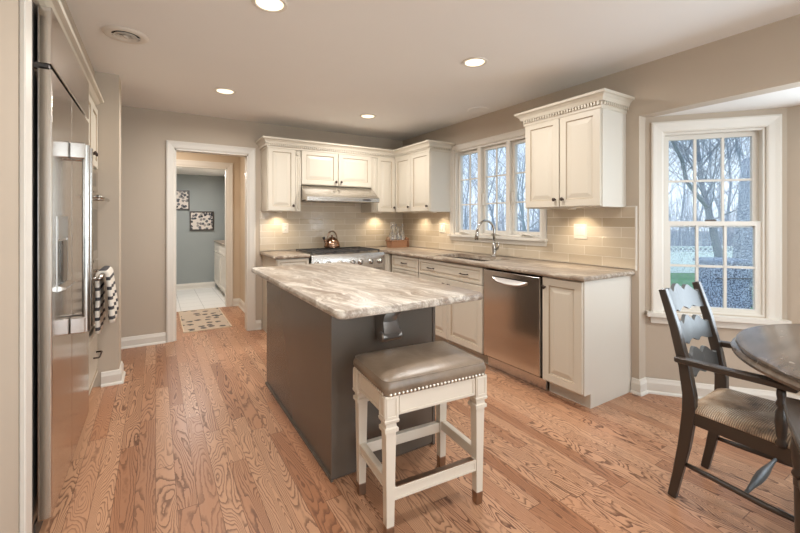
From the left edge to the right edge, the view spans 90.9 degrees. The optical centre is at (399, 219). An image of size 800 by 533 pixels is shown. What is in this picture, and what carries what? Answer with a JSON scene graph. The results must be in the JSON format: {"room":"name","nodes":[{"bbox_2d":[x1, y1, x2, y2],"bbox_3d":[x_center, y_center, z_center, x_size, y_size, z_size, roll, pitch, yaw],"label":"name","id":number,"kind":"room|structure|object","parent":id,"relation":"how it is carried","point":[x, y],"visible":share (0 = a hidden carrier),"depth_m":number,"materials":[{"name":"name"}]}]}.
{"room":"kitchen","nodes":[
{"label":"kitchen","id":0,"kind":"room"},
{"bbox_2d":[0,0,18,532],"bbox_3d":[-0.117,0.075,-0.702,0.120,2.440,4.930,0,0,-32],"label":"wall","id":1,"kind":"structure","parent":0,"point":[9,9],"depth_m":1.30,"materials":[{"name":"beige paint"}]},
{"bbox_2d":[19,0,31,532],"bbox_3d":[-1.358,0.135,1.429,0.018,2.320,0.090,0,0,-32],"label":"trim","id":2,"kind":"structure","parent":1,"relation":"attached to","point":[25,6],"depth_m":1.40,"materials":[{"name":"white wood"}]},
{"bbox_2d":[60,0,94,78],"bbox_3d":[-2.168,-1.032,2.045,0.730,0.225,1.900,0,0,-32],"label":"wall","id":3,"kind":"structure","parent":0,"point":[65,6],"depth_m":2.37,"materials":[{"name":"beige paint"}]},
{"bbox_2d":[92,72,120,387],"bbox_3d":[-2.661,0.075,2.986,0.883,2.440,0.220,0,0,-32],"label":"wall","id":4,"kind":"structure","parent":0,"point":[109,85],"depth_m":3.10,"materials":[{"name":"beige paint"}]},
{"bbox_2d":[101,361,125,386],"bbox_3d":[-2.312,1.241,3.183,0.145,0.108,0.252,0,0,-32],"label":"baseboard","id":5,"kind":"structure","parent":4,"relation":"attached to","point":[113,377],"depth_m":3.09,"materials":[{"name":"white wood"}]},
{"bbox_2d":[176,174,224,286],"bbox_3d":[-3.869,0.195,7.426,2.250,2.200,0.100,0,0,-32],"label":"wall","id":6,"kind":"structure","parent":0,"point":[195,251],"depth_m":7.41,"materials":[{"name":"grey paint"}]},
{"bbox_2d":[176,190,189,209],"bbox_3d":[-4.090,-0.360,7.213,0.420,0.360,0.030,0,0,-32],"label":"framed print","id":7,"kind":"object","parent":6,"relation":"attached to","point":[182,196],"visible":0.63,"depth_m":7.26,"materials":[{"name":"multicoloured paper"}]},
{"bbox_2d":[176,282,214,289],"bbox_3d":[-4.081,1.241,7.217,1.270,0.108,0.032,0,0,-32],"label":"baseboard","id":8,"kind":"structure","parent":6,"relation":"attached to","point":[202,284],"depth_m":7.37,"materials":[{"name":"white wood"}]},
{"bbox_2d":[190,211,213,230],"bbox_3d":[-3.737,0.025,7.431,0.410,0.360,0.030,0,0,-32],"label":"framed print","id":9,"kind":"object","parent":6,"relation":"attached to","point":[199,220],"visible":1,"depth_m":7.42},
{"bbox_2d":[176,167,224,176],"bbox_3d":[-3.413,-0.870,6.691,2.250,0.070,2.030,0,0,-32],"label":"ceiling","id":10,"kind":"structure","parent":0,"point":[179,170],"depth_m":6.84,"materials":[{"name":"white paint"}]},
{"bbox_2d":[176,152,239,298],"bbox_3d":[-3.181,0.080,5.558,2.850,2.450,0.120,0,0,-32],"label":"wall","id":11,"kind":"structure","parent":0,"point":[235,160],"depth_m":5.92,"materials":[{"name":"beige paint"}]},
{"bbox_2d":[176,159,232,306],"bbox_3d":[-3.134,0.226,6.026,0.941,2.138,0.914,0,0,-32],"label":"door frame","id":12,"kind":"structure","parent":11,"relation":"in","point":[228,167],"depth_m":5.86,"materials":[{"name":"beige wood"}]},
{"bbox_2d":[240,157,244,302],"bbox_3d":[-2.017,0.075,5.397,0.100,2.440,1.380,0,0,-32],"label":"wall","id":13,"kind":"structure","parent":0,"point":[242,159],"depth_m":5.77,"materials":[{"name":"beige paint"}]},
{"bbox_2d":[233,298,244,312],"bbox_3d":[-2.100,1.241,5.346,0.095,0.108,1.380,0,0,-32],"label":"baseboard","id":14,"kind":"structure","parent":13,"relation":"attached to","point":[238,302],"depth_m":5.87,"materials":[{"name":"white wood"}]},
{"bbox_2d":[121,106,402,337],"bbox_3d":[-2.167,0.080,4.416,5.370,2.450,0.129,0,0,-32],"label":"wall","id":15,"kind":"structure","parent":0,"point":[145,133],"depth_m":4.16,"materials":[{"name":"beige paint"}]},
{"bbox_2d":[121,332,165,348],"bbox_3d":[-3.388,1.241,3.576,2.170,0.108,0.032,0,0,-32],"label":"baseboard","id":16,"kind":"structure","parent":15,"relation":"attached to","point":[156,338],"depth_m":4.04,"materials":[{"name":"white wood"}]},
{"bbox_2d":[166,140,255,342],"bbox_3d":[-2.114,0.229,4.443,0.902,2.133,0.148,0,0,-32],"label":"door frame","id":17,"kind":"structure","parent":15,"relation":"in","point":[172,147],"depth_m":4.33,"materials":[{"name":"white wood"}]},
{"bbox_2d":[256,320,260,329],"bbox_3d":[-1.669,1.241,4.641,0.065,0.108,0.032,0,0,-32],"label":"baseboard","id":18,"kind":"structure","parent":15,"relation":"attached to","point":[258,322],"depth_m":4.64,"materials":[{"name":"white wood"}]},
{"bbox_2d":[261,148,300,211],"bbox_3d":[-1.392,-0.463,4.617,0.380,0.735,0.360,0,0,-32],"label":"upper cabinet","id":19,"kind":"object","parent":15,"relation":"attached to","point":[280,168],"visible":1,"depth_m":4.50,"materials":[{"name":"wood"}]},
{"bbox_2d":[255,136,454,158],"bbox_3d":[-0.540,-0.860,4.827,2.358,0.114,0.822,0,0,-7],"label":"crown molding","id":20,"kind":"structure","parent":19,"relation":"attached to","point":[264,142],"depth_m":4.71,"materials":[{"name":"wood"}]},
{"bbox_2d":[282,223,287,232],"bbox_3d":[-1.400,0.105,4.811,0.075,0.118,0.008,0,0,-32],"label":"outlet","id":21,"kind":"object","parent":15,"relation":"attached to","point":[284,225],"visible":1,"depth_m":4.81,"materials":[{"name":"white plastic"}]},
{"bbox_2d":[301,151,370,187],"bbox_3d":[-0.834,-0.620,4.963,0.931,0.420,0.360,0,0,-32],"label":"upper cabinet","id":22,"kind":"object","parent":15,"relation":"attached to","point":[317,168],"visible":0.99,"depth_m":4.82,"materials":[{"name":"wood"}]},
{"bbox_2d":[301,185,378,202],"bbox_3d":[-0.786,-0.308,4.890,0.926,0.194,0.516,0,0,-32],"label":"range hood","id":23,"kind":"object","parent":22,"relation":"attached to","point":[323,194],"visible":0.98,"depth_m":4.72,"materials":[{"name":"metal"}]},
{"bbox_2d":[361,157,395,212],"bbox_3d":[-0.151,-0.463,5.387,0.675,0.735,0.360,0,0,-32],"label":"upper cabinet","id":24,"kind":"object","parent":15,"relation":"attached to","point":[382,170],"visible":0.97,"depth_m":5.18,"materials":[{"name":"wood"}]},
{"bbox_2d":[39,287,794,532],"bbox_3d":[-0.695,1.343,2.687,6.250,0.104,11.700,0,0,-32],"label":"floor","id":25,"kind":"structure","parent":0,"point":[194,438],"depth_m":2.06,"materials":[{"name":"brown wood"}]},
{"bbox_2d":[32,0,92,532],"bbox_3d":[-1.962,0.215,1.857,0.822,2.160,1.065,0,0,-32],"label":"refrigerator","id":26,"kind":"object","parent":25,"relation":"on","point":[62,154],"visible":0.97,"depth_m":1.67,"materials":[{"name":"grey metal"}]},
{"bbox_2d":[86,95,102,393],"bbox_3d":[-2.452,0.217,2.589,0.761,2.155,0.665,0,0,-32],"label":"tall cabinet","id":27,"kind":"object","parent":25,"relation":"on","point":[93,112],"visible":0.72,"depth_m":2.84,"materials":[{"name":"wood"}]},
{"bbox_2d":[33,0,103,105],"bbox_3d":[-1.853,-0.891,2.273,0.075,0.056,1.836,0,0,-32],"label":"crown molding","id":28,"kind":"structure","parent":27,"relation":"attached to","point":[56,5],"depth_m":2.02,"materials":[{"name":"wood"}]},
{"bbox_2d":[89,169,109,332],"bbox_3d":[-2.394,0.198,2.625,0.697,1.135,0.617,0,0,-32],"label":"wall oven","id":29,"kind":"object","parent":27,"relation":"in","point":[95,173],"visible":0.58,"depth_m":2.85,"materials":[{"name":"metal"}]},
{"bbox_2d":[95,266,118,333],"bbox_3d":[-2.137,0.576,2.876,0.117,0.459,0.357,0,0,-32],"label":"dish towel","id":30,"kind":"object","parent":29,"relation":"hanging from","point":[113,307],"visible":0.96,"depth_m":2.76,"materials":[{"name":"fabric"}]},
{"bbox_2d":[178,307,231,332],"bbox_3d":[-2.558,1.289,5.121,0.516,0.012,1.176,0,0,-32],"label":"door mat","id":31,"kind":"object","parent":25,"relation":"on","point":[210,318],"visible":1,"depth_m":5.02,"materials":[{"name":"beige fabric"}]},
{"bbox_2d":[214,240,224,293],"bbox_3d":[-2.841,0.843,6.940,0.625,0.905,1.590,0,0,-32],"label":"laundry cabinet","id":32,"kind":"object","parent":25,"relation":"on","point":[219,245],"visible":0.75,"depth_m":6.83,"materials":[{"name":"white wood"}]},
{"bbox_2d":[214,240,224,245],"bbox_3d":[-2.841,0.405,6.940,0.625,0.029,1.590,0,0,-32],"label":"countertop","id":33,"kind":"structure","parent":32,"relation":"on","point":[222,242],"depth_m":7.02,"materials":[{"name":"stone"}]},
{"bbox_2d":[262,255,308,332],"bbox_3d":[-1.302,0.858,4.477,0.355,0.875,0.677,0,0,-32],"label":"base cabinet","id":34,"kind":"object","parent":25,"relation":"on","point":[266,261],"visible":0.08,"depth_m":4.50,"materials":[{"name":"wood"}]},
{"bbox_2d":[260,250,309,259],"bbox_3d":[-1.318,0.400,4.477,0.394,0.037,0.660,0,0,-32],"label":"countertop","id":35,"kind":"structure","parent":34,"relation":"on","point":[292,254],"depth_m":4.30,"materials":[{"name":"stone"}]},
{"bbox_2d":[296,246,384,269],"bbox_3d":[-0.735,0.828,4.792,0.912,0.934,0.736,0,0,-32],"label":"range","id":36,"kind":"object","parent":25,"relation":"on","point":[364,256],"visible":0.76,"depth_m":4.63,"materials":[{"name":"metal"}]},
{"bbox_2d":[322,230,339,247],"bbox_3d":[-0.853,0.241,4.888,0.216,0.215,0.196,0,0,-10],"label":"tea kettle","id":37,"kind":"object","parent":36,"relation":"on","point":[331,242],"visible":1,"depth_m":4.82,"materials":[{"name":"orange metal"}]},
{"bbox_2d":[265,281,434,481],"bbox_3d":[-0.366,0.858,2.618,0.671,0.874,1.564,0,0,-32],"label":"kitchen island","id":38,"kind":"object","parent":25,"relation":"on","point":[311,353],"visible":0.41,"depth_m":2.15,"materials":[{"name":"grey wood"}]},
{"bbox_2d":[251,262,482,319],"bbox_3d":[-0.373,0.401,2.602,0.824,0.039,1.785,0,0,-32],"label":"island countertop","id":39,"kind":"structure","parent":38,"relation":"on","point":[342,290],"depth_m":2.18,"materials":[{"name":"stone"}]},
{"bbox_2d":[383,254,391,271],"bbox_3d":[-0.071,0.858,5.255,0.677,0.875,0.652,0,0,-32],"label":"pilaster","id":40,"kind":"object","parent":25,"relation":"on","point":[388,257],"visible":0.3,"depth_m":4.83,"materials":[{"name":"wood"}]},
{"bbox_2d":[392,254,419,277],"bbox_3d":[0.285,0.858,4.714,0.640,0.875,0.588,0,0,-32],"label":"base cabinet","id":41,"kind":"object","parent":25,"relation":"on","point":[404,265],"visible":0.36,"depth_m":4.53,"materials":[{"name":"wood"}]},
{"bbox_2d":[352,341,487,532],"bbox_3d":[0.086,0.959,1.836,0.522,0.673,0.372,0,0,-27],"label":"bar stool","id":42,"kind":"object","parent":25,"relation":"on","point":[400,380],"visible":1,"depth_m":1.74,"materials":[{"name":"cream painted wood"},{"name":"taupe leather"},{"name":"nickel"}]},
{"bbox_2d":[353,341,485,396],"bbox_3d":[0.086,0.664,1.836,0.522,0.085,0.372,0,0,-27],"label":"cushion","id":43,"kind":"object","parent":42,"relation":"on","point":[405,371],"depth_m":1.72,"materials":[{"name":"beige leather"}]},
{"bbox_2d":[419,258,487,363],"bbox_3d":[0.706,0.858,4.035,0.640,0.875,0.995,0,0,-32],"label":"base cabinet","id":44,"kind":"object","parent":25,"relation":"on","point":[460,325],"visible":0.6,"depth_m":3.73,"materials":[{"name":"wood"}]},
{"bbox_2d":[367,247,634,281],"bbox_3d":[0.611,0.400,4.148,0.686,0.037,3.253,0,0,-32],"label":"countertop","id":45,"kind":"structure","parent":44,"relation":"on","point":[575,272],"depth_m":3.34,"materials":[{"name":"stone"}]},
{"bbox_2d":[385,237,407,247],"bbox_3d":[-0.044,0.310,5.385,0.286,0.138,0.153,0,0,-32],"label":"basket","id":46,"kind":"object","parent":45,"relation":"on","point":[390,243],"visible":0.92,"depth_m":5.32,"materials":[{"name":"wood"}]},
{"bbox_2d":[391,224,394,239],"bbox_3d":[-0.093,0.213,5.322,0.060,0.312,0.058,0,0,-32],"label":"bottle","id":47,"kind":"object","parent":46,"relation":"in","point":[393,232],"visible":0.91,"depth_m":5.30,"materials":[{"name":"clear glass"}]},
{"bbox_2d":[396,226,399,239],"bbox_3d":[-0.029,0.228,5.361,0.060,0.282,0.058,0,0,-32],"label":"bottle","id":48,"kind":"object","parent":46,"relation":"in","point":[397,234],"visible":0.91,"depth_m":5.34,"materials":[{"name":"clear glass"}]},
{"bbox_2d":[400,224,404,239],"bbox_3d":[0.034,0.213,5.401,0.060,0.312,0.058,0,0,-32],"label":"bottle","id":49,"kind":"object","parent":46,"relation":"in","point":[402,235],"visible":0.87,"depth_m":5.38,"materials":[{"name":"clear glass"}]},
{"bbox_2d":[452,257,488,260],"bbox_3d":[0.711,0.517,4.006,0.402,0.192,0.772,0,0,-32],"label":"sink","id":50,"kind":"object","parent":45,"relation":"in","point":[452,257],"visible":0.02,"depth_m":4.28,"materials":[{"name":"metal"}]},
{"bbox_2d":[475,220,498,256],"bbox_3d":[0.871,0.190,4.003,0.265,0.382,0.113,0,0,-10],"label":"faucet","id":51,"kind":"object","parent":45,"relation":"on","point":[494,248],"visible":1,"depth_m":4.02,"materials":[{"name":"silver metal"}]},
{"bbox_2d":[483,268,547,390],"bbox_3d":[1.122,0.859,3.340,0.612,0.864,0.609,0,0,-32],"label":"dishwasher","id":52,"kind":"object","parent":25,"relation":"on","point":[512,301],"visible":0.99,"depth_m":3.15,"materials":[{"name":"metal"}]},
{"bbox_2d":[541,275,630,408],"bbox_3d":[1.385,0.858,2.942,0.639,0.875,0.330,0,0,-32],"label":"base cabinet","id":53,"kind":"object","parent":25,"relation":"on","point":[587,325],"visible":0.99,"depth_m":2.79,"materials":[{"name":"wood"}]},
{"bbox_2d":[659,281,798,521],"bbox_3d":[1.556,0.811,1.782,0.540,0.973,0.566,0,0,-34],"label":"armchair","id":54,"kind":"object","parent":25,"relation":"on","point":[758,425],"visible":0.88,"depth_m":1.78,"materials":[{"name":"black wood"}]},
{"bbox_2d":[731,324,799,390],"bbox_3d":[2.059,0.913,1.347,1.422,0.755,1.422,0,0,-32],"label":"dining table","id":55,"kind":"object","parent":25,"relation":"on","point":[773,350],"visible":1,"depth_m":1.62,"materials":[{"name":"brown wood"}]},
{"bbox_2d":[784,397,799,532],"bbox_3d":[1.387,0.811,1.036,0.540,0.973,0.566,0,0,44],"label":"armchair","id":56,"kind":"object","parent":25,"relation":"on","point":[791,405],"visible":1,"depth_m":1.32,"materials":[{"name":"brown wood"}]},
{"bbox_2d":[66,0,799,140],"bbox_3d":[-0.500,-1.195,1.631,5.470,0.100,9.700,0,0,-32],"label":"ceiling","id":57,"kind":"structure","parent":0,"point":[322,65],"depth_m":2.67,"materials":[{"name":"white paint"}]},
{"bbox_2d":[101,25,148,43],"bbox_3d":[-1.698,-1.135,2.442,0.244,0.019,0.244,0,0,-32],"label":"ceiling vent","id":58,"kind":"object","parent":57,"relation":"in","point":[119,33],"visible":1,"depth_m":2.42,"materials":[{"name":"white plastic"}]},
{"bbox_2d":[214,87,235,94],"bbox_3d":[-1.556,-1.157,3.506,0.186,0.037,0.186,0,0,-32],"label":"recessed light","id":59,"kind":"object","parent":57,"relation":"in","point":[226,91],"visible":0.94,"depth_m":3.50,"materials":[{"name":"white plastic"}]},
{"bbox_2d":[251,0,287,12],"bbox_3d":[-0.689,-1.157,2.085,0.186,0.037,0.186,0,0,-32],"label":"recessed light","id":60,"kind":"object","parent":57,"relation":"in","point":[271,6],"visible":1,"depth_m":2.10,"materials":[{"name":"white plastic"}]},
{"bbox_2d":[360,114,375,118],"bbox_3d":[-0.354,-1.157,4.354,0.186,0.037,0.186,0,0,-32],"label":"recessed light","id":61,"kind":"object","parent":57,"relation":"in","point":[368,116],"visible":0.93,"depth_m":4.36,"materials":[{"name":"white plastic"}]},
{"bbox_2d":[462,57,487,67],"bbox_3d":[0.543,-1.157,2.863,0.186,0.037,0.186,0,0,-32],"label":"recessed light","id":62,"kind":"object","parent":57,"relation":"in","point":[472,62],"visible":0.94,"depth_m":2.85,"materials":[{"name":"white plastic"}]},
{"bbox_2d":[467,107,489,112],"bbox_3d":[0.818,-1.140,4.108,0.230,0.010,0.230,0,0,-32],"label":"ceiling speaker","id":63,"kind":"object","parent":57,"relation":"attached to","point":[473,109],"visible":1,"depth_m":4.08},
{"bbox_2d":[403,14,799,378],"bbox_3d":[1.825,0.075,2.950,0.129,2.440,6.590,0,0,-32],"label":"wall","id":64,"kind":"structure","parent":0,"point":[765,59],"depth_m":2.96,"materials":[{"name":"beige paint"}]},
{"bbox_2d":[395,151,449,212],"bbox_3d":[0.262,-0.463,5.020,0.360,0.735,0.797,0,0,-32],"label":"upper cabinet","id":65,"kind":"object","parent":64,"relation":"attached to","point":[422,180],"visible":0.99,"depth_m":4.75,"materials":[{"name":"wood"}]},
{"bbox_2d":[439,223,444,232],"bbox_3d":[0.522,0.105,4.919,0.010,0.118,0.118,0,0,-32],"label":"light switch","id":66,"kind":"object","parent":64,"relation":"attached to","point":[441,225],"visible":1,"depth_m":4.92,"materials":[{"name":"white plastic"}]},
{"bbox_2d":[447,128,547,245],"bbox_3d":[1.013,-0.319,4.216,0.165,1.128,1.410,0,0,-32],"label":"window","id":67,"kind":"structure","parent":64,"relation":"in","point":[513,139],"depth_m":4.27,"materials":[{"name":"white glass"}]},
{"bbox_2d":[514,88,634,208],"bbox_3d":[1.375,-0.506,3.195,0.392,0.822,0.821,0,0,-32],"label":"upper cabinet","id":68,"kind":"object","parent":64,"relation":"attached to","point":[575,147],"visible":1,"depth_m":3.00,"materials":[{"name":"wood"}]},
{"bbox_2d":[574,224,586,238],"bbox_3d":[1.516,0.100,3.317,0.010,0.125,0.118,0,0,-32],"label":"light switch","id":69,"kind":"object","parent":64,"relation":"attached to","point":[580,230],"visible":1,"depth_m":3.31,"materials":[{"name":"white plastic"}]},
{"bbox_2d":[625,206,636,270],"bbox_3d":[1.740,0.139,2.969,0.012,0.483,0.087,0,0,-32],"label":"trim","id":70,"kind":"structure","parent":64,"relation":"attached to","point":[625,206],"depth_m":2.94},
{"bbox_2d":[646,108,786,391],"bbox_3d":[2.271,0.253,2.887,0.890,2.085,0.100,0,0,18],"label":"wall","id":71,"kind":"structure","parent":0,"point":[660,352],"depth_m":2.88,"materials":[{"name":"beige paint"}]},
{"bbox_2d":[646,114,791,328],"bbox_3d":[2.261,0.022,2.860,0.848,1.495,0.153,0,0,18],"label":"window","id":72,"kind":"structure","parent":71,"relation":"in","point":[765,179],"depth_m":2.81,"materials":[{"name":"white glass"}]},
{"bbox_2d":[655,87,799,116],"bbox_3d":[3.047,-0.820,1.842,0.780,0.100,3.420,0,0,-32],"label":"ceiling","id":73,"kind":"structure","parent":0,"point":[786,98],"depth_m":2.61,"materials":[{"name":"white paint"}]},
{"bbox_2d":[787,105,799,395],"bbox_3d":[3.175,0.253,1.969,0.100,2.085,1.798,0,0,-32],"label":"wall","id":74,"kind":"structure","parent":0,"point":[793,113],"depth_m":2.68,"materials":[{"name":"beige paint"}]},
{"bbox_2d":[630,377,799,400],"bbox_3d":[2.814,1.241,2.223,2.587,0.108,0.489,0,0,43],"label":"baseboard","id":75,"kind":"structure","parent":74,"relation":"attached to","point":[646,385],"depth_m":2.90,"materials":[{"name":"white wood"}]},
{"label":"outside","id":76,"kind":"structure","parent":0,"visible":0},
{"bbox_3d":[4.692,1.555,3.439,3.800,0.120,7.900,0,0,-32],"label":"floor","id":77,"kind":"structure","parent":76,"visible":0},
{"bbox_2d":[693,257,750,308],"bbox_3d":[5.051,1.040,6.200,0.582,0.870,0.477,0,0,-2],"label":"covered grill","id":78,"kind":"object","parent":77,"relation":"on","point":[738,294],"visible":0.75,"depth_m":5.99,"materials":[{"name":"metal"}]},
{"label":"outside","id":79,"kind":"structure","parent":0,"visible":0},
{"bbox_2d":[670,273,752,308],"bbox_3d":[32.041,2.445,37.515,86.000,0.100,90.000,0,0,-32],"label":"lawn","id":80,"kind":"structure","parent":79,"point":[679,278],"depth_m":15.75,"materials":[{"name":"green plant"}]},
{"bbox_2d":[465,144,524,207],"bbox_3d":[4.479,-1.925,17.621,3.406,8.688,6.301,0,0,1],"label":"bare tree","id":81,"kind":"object","parent":80,"relation":"on","point":[523,144],"visible":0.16,"depth_m":18.03,"materials":[{"name":"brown plant"}]},
{"bbox_2d":[464,143,525,230],"bbox_3d":[4.015,-3.087,17.445,5.449,11.014,7.035,0,0,25],"label":"bare tree","id":82,"kind":"object","parent":80,"relation":"on","point":[523,143],"visible":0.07,"depth_m":16.95,"materials":[{"name":"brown plant"}]},
{"bbox_2d":[463,151,539,230],"bbox_3d":[5.183,-3.428,15.816,6.588,11.702,5.688,0,0,7],"label":"bare tree","id":83,"kind":"object","parent":80,"relation":"on","point":[522,207],"visible":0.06,"depth_m":15.99,"materials":[{"name":"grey plant"}]},
{"bbox_2d":[670,245,732,272],"bbox_3d":[14.576,1.760,17.500,15.340,1.270,0.120,0,0,0],"label":"fence","id":84,"kind":"object","parent":80,"relation":"on","point":[676,257],"visible":0.2,"depth_m":17.48,"materials":[{"name":"white plastic"}]},
{"bbox_2d":[669,137,748,256],"bbox_3d":[7.264,-2.520,9.980,6.553,9.873,4.179,0,0,-25],"label":"forked tree","id":85,"kind":"object","parent":80,"relation":"on","point":[704,200],"visible":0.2,"depth_m":10.41,"materials":[{"name":"grey plant"}]},
{"bbox_2d":[732,157,752,307],"bbox_3d":[6.129,0.195,6.900,0.538,2.600,0.500,0,0,-32],"label":"umbrella","id":86,"kind":"object","parent":80,"relation":"on","point":[743,237],"visible":0.4,"depth_m":6.84,"materials":[{"name":"fabric"}]},
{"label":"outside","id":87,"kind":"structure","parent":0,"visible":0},
{"bbox_2d":[500,230,734,251],"bbox_3d":[26.788,2.395,50.731,91.000,0.040,66.000,0,0,-32],"label":"woodland","id":88,"kind":"object","parent":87,"point":[700,239],"depth_m":44.78,"materials":[{"name":"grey plant"}]},
{"bbox_2d":[463,157,476,202],"bbox_3d":[3.651,-2.700,27.577,5.337,10.255,5.790,0,0,23],"label":"bare tree","id":89,"kind":"object","parent":88,"relation":"on","point":[463,157],"visible":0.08,"depth_m":25.89,"materials":[{"name":"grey plant"}]},
{"bbox_2d":[463,158,491,215],"bbox_3d":[4.775,-3.644,29.809,5.899,12.136,6.833,0,0,-24],"label":"bare tree","id":90,"kind":"object","parent":88,"relation":"on","point":[465,158],"visible":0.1,"depth_m":29.33,"materials":[{"name":"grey plant"}]},
{"bbox_2d":[463,150,495,206],"bbox_3d":[4.611,-2.691,30.153,6.808,10.232,5.858,0,0,-18],"label":"bare tree","id":91,"kind":"object","parent":88,"relation":"on","point":[492,150],"visible":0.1,"depth_m":30.05,"materials":[{"name":"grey plant"}]},
{"bbox_2d":[463,153,505,225],"bbox_3d":[2.932,-3.084,24.594,7.983,11.008,4.315,0,0,-30],"label":"bare tree","id":92,"kind":"object","parent":88,"relation":"on","point":[476,153],"visible":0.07,"depth_m":24.07,"materials":[{"name":"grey plant"}]},
{"bbox_2d":[463,145,521,225],"bbox_3d":[5.506,-3.948,27.962,8.484,12.752,7.301,0,0,43],"label":"bare tree","id":93,"kind":"object","parent":88,"relation":"on","point":[519,145],"visible":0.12,"depth_m":27.93,"materials":[{"name":"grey plant"}]},
{"bbox_2d":[464,147,523,223],"bbox_3d":[6.138,-2.172,26.204,4.786,9.196,5.192,0,0,9],"label":"bare tree","id":94,"kind":"object","parent":88,"relation":"on","point":[521,147],"visible":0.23,"depth_m":25.78,"materials":[{"name":"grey plant"}]},
{"bbox_2d":[463,144,524,210],"bbox_3d":[6.573,-3.779,25.878,7.920,12.400,6.134,0,0,-30],"label":"bare tree","id":95,"kind":"object","parent":88,"relation":"on","point":[500,152],"visible":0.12,"depth_m":26.52,"materials":[{"name":"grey plant"}]},
{"bbox_2d":[473,144,539,225],"bbox_3d":[8.303,-3.992,25.011,7.252,12.844,6.685,0,0,-29],"label":"bare tree","id":96,"kind":"object","parent":88,"relation":"on","point":[522,144],"visible":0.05,"depth_m":25.28,"materials":[{"name":"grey plant"}]},
{"bbox_2d":[463,167,737,251],"bbox_3d":[19.620,-0.416,26.730,38.152,5.642,16.520,0,0,0],"label":"undergrowth","id":97,"kind":"object","parent":88,"relation":"on","point":[687,234],"visible":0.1,"depth_m":23.48,"materials":[{"name":"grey plant"}]},
{"bbox_2d":[669,139,708,192],"bbox_3d":[22.214,-5.781,34.200,10.480,16.407,8.116,0,0,25],"label":"bare tree","id":98,"kind":"object","parent":88,"relation":"on","point":[708,139],"visible":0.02,"depth_m":32.05,"materials":[{"name":"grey plant"}]},
{"bbox_2d":[669,142,709,207],"bbox_3d":[15.520,-5.123,23.552,8.500,15.097,7.338,0,0,-28],"label":"bare tree","id":99,"kind":"object","parent":88,"relation":"on","point":[686,142],"visible":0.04,"depth_m":23.41,"materials":[{"name":"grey plant"}]},
{"bbox_2d":[669,139,713,193],"bbox_3d":[21.683,-6.440,31.480,10.160,17.746,11.807,0,0,12],"label":"bare tree","id":100,"kind":"object","parent":88,"relation":"on","point":[706,139],"visible":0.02,"depth_m":32.12,"materials":[{"name":"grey plant"}]},
{"bbox_2d":[671,139,737,251],"bbox_3d":[20.767,-8.681,25.511,12.511,22.222,10.801,0,0,0],"label":"bare tree","id":101,"kind":"object","parent":88,"relation":"on","point":[710,193],"visible":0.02,"depth_m":25.78,"materials":[{"name":"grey plant"}]},
{"bbox_2d":[669,138,747,251],"bbox_3d":[16.237,-4.700,24.161,10.330,14.244,5.584,0,0,-18],"label":"bare tree","id":102,"kind":"object","parent":88,"relation":"on","point":[740,138],"visible":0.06,"depth_m":23.23,"materials":[{"name":"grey plant"}]},
{"bbox_2d":[674,137,743,214],"bbox_3d":[21.774,-6.909,29.222,10.698,18.686,12.432,0,0,-43],"label":"bare tree","id":103,"kind":"object","parent":88,"relation":"on","point":[716,202],"visible":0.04,"depth_m":28.92,"materials":[{"name":"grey plant"}]},
{"bbox_2d":[669,138,749,247],"bbox_3d":[21.101,-5.470,30.168,8.227,15.807,8.925,0,0,-9],"label":"bare tree","id":104,"kind":"object","parent":88,"relation":"on","point":[684,184],"visible":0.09,"depth_m":29.32,"materials":[{"name":"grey plant"}]},
{"bbox_2d":[683,139,749,251],"bbox_3d":[21.974,-7.382,27.845,11.089,19.639,10.221,0,0,38],"label":"bare tree","id":105,"kind":"object","parent":88,"relation":"on","point":[729,165],"visible":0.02,"depth_m":27.04,"materials":[{"name":"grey plant"}]},
{"bbox_2d":[684,137,748,220],"bbox_3d":[27.210,-7.141,32.651,10.964,19.151,12.742,0,0,-21],"label":"bare tree","id":106,"kind":"object","parent":88,"relation":"on","point":[742,137],"visible":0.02,"depth_m":33.11,"materials":[{"name":"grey plant"}]},
{"bbox_2d":[701,137,749,240],"bbox_3d":[26.223,-3.865,29.962,8.031,12.573,6.220,0,0,0],"label":"bare tree","id":107,"kind":"object","parent":88,"relation":"on","point":[740,137],"visible":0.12,"depth_m":31.15,"materials":[{"name":"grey plant"}]},
{"bbox_2d":[703,139,748,196],"bbox_3d":[20.484,-5.432,23.042,7.639,15.716,8.848,0,0,28],"label":"bare tree","id":108,"kind":"object","parent":88,"relation":"on","point":[713,139],"visible":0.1,"depth_m":23.21,"materials":[{"name":"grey plant"}]},
{"bbox_2d":[711,138,749,165],"bbox_3d":[23.047,-4.781,26.207,8.256,14.421,9.595,0,0,-43],"label":"bare tree","id":109,"kind":"object","parent":88,"relation":"on","point":[742,157],"visible":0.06,"depth_m":26.93,"materials":[{"name":"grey plant"}]},
{"bbox_2d":[712,137,749,188],"bbox_3d":[27.465,-4.277,30.083,6.982,13.416,7.575,0,0,40],"label":"bare tree","id":110,"kind":"object","parent":88,"relation":"on","point":[745,137],"visible":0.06,"depth_m":31.77,"materials":[{"name":"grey plant"}]},
{"bbox_2d":[715,137,749,168],"bbox_3d":[22.938,-7.115,25.499,7.479,19.078,13.835,0,0,5],"label":"bare tree","id":111,"kind":"object","parent":88,"relation":"on","point":[747,137],"visible":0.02,"depth_m":24.37,"materials":[{"name":"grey plant"}]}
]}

